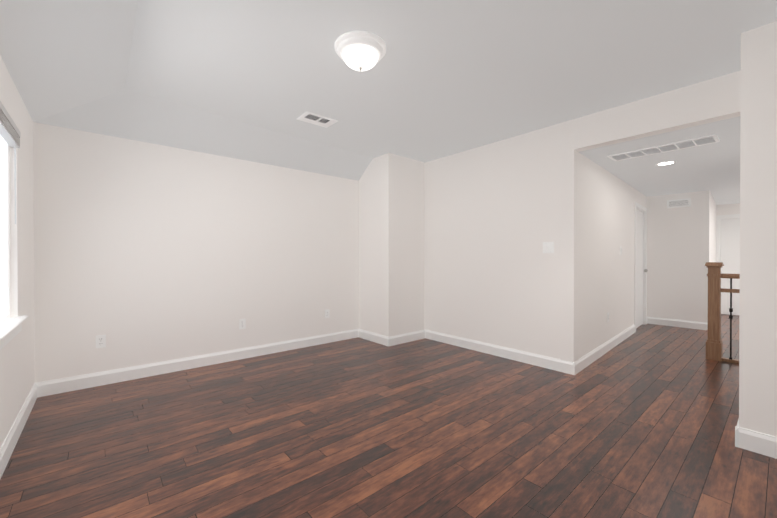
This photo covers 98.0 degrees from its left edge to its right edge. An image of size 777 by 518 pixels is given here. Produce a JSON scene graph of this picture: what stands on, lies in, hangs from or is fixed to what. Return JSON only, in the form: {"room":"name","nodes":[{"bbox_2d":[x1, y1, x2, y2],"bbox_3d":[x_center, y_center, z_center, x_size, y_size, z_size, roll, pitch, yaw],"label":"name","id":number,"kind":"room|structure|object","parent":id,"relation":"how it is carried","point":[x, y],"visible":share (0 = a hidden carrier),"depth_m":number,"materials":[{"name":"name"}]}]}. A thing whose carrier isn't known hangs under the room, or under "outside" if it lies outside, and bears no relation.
{"room":"empty living room","nodes":[
{"label":"empty living room","id":0,"kind":"room"},
{"bbox_2d":[0,55,34,447],"bbox_3d":[-1.459,-0.003,0.971,0.120,2.330,4.960,0,0,-40],"label":"wall","id":1,"kind":"structure","parent":0,"point":[22,266],"depth_m":2.30,"materials":[{"name":"paint"}]},
{"bbox_2d":[0,101,20,323],"bbox_3d":[-1.870,-0.216,1.494,0.100,1.250,1.910,0,0,-40],"label":"window unit","id":2,"kind":"structure","parent":1,"relation":"in","point":[10,134],"depth_m":2.17,"materials":[{"name":"white plastic"}]},
{"bbox_2d":[0,315,28,349],"bbox_3d":[-1.845,0.436,1.518,0.090,0.097,2.010,0,0,-40],"label":"window sill","id":3,"kind":"structure","parent":1,"relation":"attached to","point":[10,328],"depth_m":1.99,"materials":[{"name":"paint"}]},
{"bbox_2d":[0,383,36,478],"bbox_3d":[-1.407,1.101,1.020,0.016,0.122,4.720,0,0,-40],"label":"baseboard","id":4,"kind":"structure","parent":1,"relation":"attached to","point":[11,440],"depth_m":2.12,"materials":[{"name":"paint"}]},
{"bbox_2d":[33,122,358,382],"bbox_3d":[-1.730,-0.017,3.922,3.300,2.330,0.120,0,0,-40],"label":"wall","id":5,"kind":"structure","parent":0,"point":[146,253],"depth_m":3.45,"materials":[{"name":"paint"}]},
{"bbox_2d":[96,335,105,347],"bbox_3d":[-2.623,0.752,3.078,0.070,0.115,0.010,0,0,-40],"label":"electrical outlet","id":6,"kind":"object","parent":5,"relation":"attached to","point":[100,341],"visible":1,"depth_m":3.08,"materials":[{"name":"white plastic"}]},
{"bbox_2d":[36,329,358,397],"bbox_3d":[-1.686,1.088,3.875,3.300,0.122,0.016,0,0,-40],"label":"baseboard","id":7,"kind":"structure","parent":5,"relation":"attached to","point":[58,386],"depth_m":3.45,"materials":[{"name":"paint"}]},
{"bbox_2d":[239,319,245,328],"bbox_3d":[-1.680,0.749,3.883,0.070,0.115,0.010,0,0,-40],"label":"electrical outlet","id":8,"kind":"object","parent":5,"relation":"attached to","point":[242,323],"visible":1,"depth_m":3.88,"materials":[{"name":"white plastic"}]},
{"bbox_2d":[325,309,329,317],"bbox_3d":[-0.836,0.745,4.604,0.070,0.115,0.010,0,0,-40],"label":"electrical outlet","id":9,"kind":"object","parent":5,"relation":"attached to","point":[327,313],"visible":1,"depth_m":4.61,"materials":[{"name":"white plastic"}]},
{"bbox_2d":[0,314,776,517],"bbox_3d":[3.307,1.199,3.842,11.150,0.100,6.850,0,0,-40],"label":"floor","id":10,"kind":"structure","parent":0,"point":[641,421],"depth_m":2.15,"materials":[{"name":"brown wood"}]},
{"bbox_2d":[705,262,739,363],"bbox_3d":[4.344,0.597,3.156,0.148,1.110,2.024,0,0,-40],"label":"stair railing","id":11,"kind":"object","parent":10,"relation":"on","point":[714,342],"visible":0.65,"depth_m":3.82,"materials":[{"name":"brown wood"}]},
{"bbox_2d":[0,0,776,204],"bbox_3d":[3.342,-1.241,3.828,11.100,0.300,6.800,0,0,-40],"label":"ceiling","id":12,"kind":"structure","parent":0,"point":[251,80],"depth_m":2.47,"materials":[{"name":"paint"}]},
{"bbox_2d":[297,111,337,127],"bbox_3d":[-0.709,-1.383,3.367,0.340,0.012,0.230,0,0,-40],"label":"ceiling vent","id":13,"kind":"object","parent":12,"relation":"in","point":[316,119],"visible":1,"depth_m":3.34,"materials":[{"name":"white metal"}]},
{"bbox_2d":[335,31,385,70],"bbox_3d":[-0.183,-1.308,2.212,0.336,0.152,0.336,0,0,-40],"label":"flush-mount ceiling light","id":14,"kind":"object","parent":12,"relation":"attached to","point":[360,50],"visible":0.98,"depth_m":2.13,"materials":[{"name":"white glass"}]},
{"bbox_2d":[607,134,719,160],"bbox_3d":[2.683,-1.084,3.338,0.260,0.010,0.830,0,0,-40],"label":"ceiling vent","id":15,"kind":"object","parent":12,"relation":"in","point":[700,141],"visible":1,"depth_m":3.28,"materials":[{"name":"white metal"}]},
{"bbox_2d":[655,161,676,165],"bbox_3d":[3.159,-1.088,3.843,0.190,0.007,0.190,0,0,-40],"label":"recessed light","id":16,"kind":"object","parent":12,"relation":"in","point":[665,163],"visible":0.96,"depth_m":3.84,"materials":[{"name":"white paint"}]},
{"bbox_2d":[359,153,423,336],"bbox_3d":[-0.001,-0.156,4.954,0.670,2.600,0.795,0,0,-40],"label":"wall","id":17,"kind":"structure","parent":0,"point":[391,244],"depth_m":4.65,"materials":[{"name":"paint"}]},
{"bbox_2d":[359,329,388,345],"bbox_3d":[-0.218,1.084,4.685,0.016,0.122,0.691,0,0,-40],"label":"baseboard","id":18,"kind":"structure","parent":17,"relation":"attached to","point":[374,337],"depth_m":4.66,"materials":[{"name":"paint"}]},
{"bbox_2d":[388,330,424,346],"bbox_3d":[0.268,1.084,4.655,0.716,0.122,0.016,0,0,-40],"label":"baseboard","id":19,"kind":"structure","parent":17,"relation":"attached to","point":[405,338],"depth_m":4.63,"materials":[{"name":"paint"}]},
{"bbox_2d":[424,70,740,361],"bbox_3d":[1.359,-0.152,4.014,0.120,2.600,3.990,0,0,-40],"label":"wall","id":20,"kind":"structure","parent":0,"point":[492,224],"depth_m":3.82,"materials":[{"name":"paint"}]},
{"bbox_2d":[425,330,574,374],"bbox_3d":[1.188,1.087,4.116,0.016,0.122,2.031,0,0,-40],"label":"baseboard","id":21,"kind":"structure","parent":20,"relation":"attached to","point":[560,365],"depth_m":3.90,"materials":[{"name":"paint"}]},
{"bbox_2d":[543,242,553,252],"bbox_3d":[1.675,-0.120,3.541,0.014,0.115,0.116,0,0,-40],"label":"light switch","id":22,"kind":"object","parent":20,"relation":"attached to","point":[548,247],"visible":1,"depth_m":3.54,"materials":[{"name":"white plastic"}]},
{"bbox_2d":[561,119,644,361],"bbox_3d":[3.108,-0.155,4.651,3.620,2.600,0.120,0,0,-44],"label":"wall","id":23,"kind":"structure","parent":0,"point":[606,232],"depth_m":3.85,"materials":[{"name":"paint"}]},
{"bbox_2d":[573,325,634,374],"bbox_3d":[2.835,1.086,4.301,2.766,0.122,0.016,0,0,-44],"label":"baseboard","id":24,"kind":"structure","parent":23,"relation":"attached to","point":[585,361],"depth_m":3.98,"materials":[{"name":"paint"}]},
{"bbox_2d":[634,202,646,331],"bbox_3d":[4.132,0.128,5.623,0.930,2.025,0.136,0,0,-44],"label":"door frame","id":25,"kind":"structure","parent":23,"relation":"attached to","point":[639,207],"depth_m":5.86,"materials":[{"name":"paint"}]},
{"bbox_2d":[636,210,647,327],"bbox_3d":[4.151,0.163,5.602,0.769,1.932,0.113,0,0,-40],"label":"hall door","id":26,"kind":"structure","parent":23,"relation":"in","point":[639,272],"depth_m":5.61,"materials":[{"name":"paint"}]},
{"bbox_2d":[647,190,709,322],"bbox_3d":[4.892,-0.160,5.724,0.120,2.600,0.800,0,0,-44],"label":"wall","id":27,"kind":"structure","parent":0,"point":[678,248],"depth_m":5.66,"materials":[{"name":"paint"}]},
{"bbox_2d":[647,317,707,329],"bbox_3d":[4.848,1.079,5.677,0.016,0.122,0.816,0,0,-44],"label":"baseboard","id":28,"kind":"structure","parent":27,"relation":"attached to","point":[680,323],"depth_m":5.66,"materials":[{"name":"paint"}]},
{"bbox_2d":[667,198,690,207],"bbox_3d":[4.850,-0.929,5.639,0.054,0.130,0.300,0,0,-44],"label":"air vent","id":29,"kind":"object","parent":27,"relation":"attached to","point":[677,203],"visible":0.98,"depth_m":5.62,"materials":[{"name":"white plastic"}]},
{"bbox_2d":[710,192,715,261],"bbox_3d":[5.957,-0.162,6.274,2.180,2.600,0.120,0,0,-44],"label":"wall","id":30,"kind":"structure","parent":0,"point":[712,230],"depth_m":6.02,"materials":[{"name":"paint"}]},
{"bbox_2d":[716,205,719,215],"bbox_3d":[6.747,-0.166,6.997,0.120,2.600,0.170,0,0,-44],"label":"wall","id":31,"kind":"structure","parent":0,"point":[717,209],"depth_m":6.91,"materials":[{"name":"paint"}]},
{"bbox_2d":[716,214,739,261],"bbox_3d":[7.084,0.123,6.635,0.136,2.025,0.950,0,0,-44],"label":"door frame","id":32,"kind":"structure","parent":31,"relation":"attached to","point":[718,235],"depth_m":6.89,"materials":[{"name":"paint"}]},
{"bbox_2d":[721,218,739,314],"bbox_3d":[7.063,0.158,6.617,0.113,1.932,0.789,0,0,-40],"label":"door","id":33,"kind":"structure","parent":31,"relation":"in","point":[730,244],"depth_m":6.79,"materials":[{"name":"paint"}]},
{"bbox_2d":[720,203,739,214],"bbox_3d":[7.090,-1.144,6.635,0.120,0.640,0.820,0,0,-44],"label":"lintel","id":34,"kind":"object","parent":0,"point":[728,209],"visible":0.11,"depth_m":6.78,"materials":[{"name":"paint"}]},
{"bbox_2d":[739,21,776,436],"bbox_3d":[2.521,-0.142,1.745,0.120,2.600,0.970,0,0,-40],"label":"wall","id":35,"kind":"structure","parent":0,"point":[758,284],"depth_m":2.02,"materials":[{"name":"paint"}]},
{"bbox_2d":[735,426,776,458],"bbox_3d":[2.425,1.097,1.758,0.016,0.122,0.866,0,0,-40],"label":"baseboard","id":36,"kind":"structure","parent":35,"relation":"attached to","point":[758,442],"depth_m":2.01,"materials":[{"name":"paint"}]},
{"bbox_3d":[3.059,-0.146,2.763,2.020,2.600,0.120,0,0,-40],"label":"wall","id":37,"kind":"structure","parent":0,"visible":0},
{"bbox_2d":[735,419,738,446],"bbox_3d":[2.963,1.093,2.776,2.156,0.122,0.016,0,0,-40],"label":"baseboard","id":38,"kind":"structure","parent":37,"relation":"attached to","point":[737,432],"depth_m":2.08,"materials":[{"name":"paint"}]}
]}

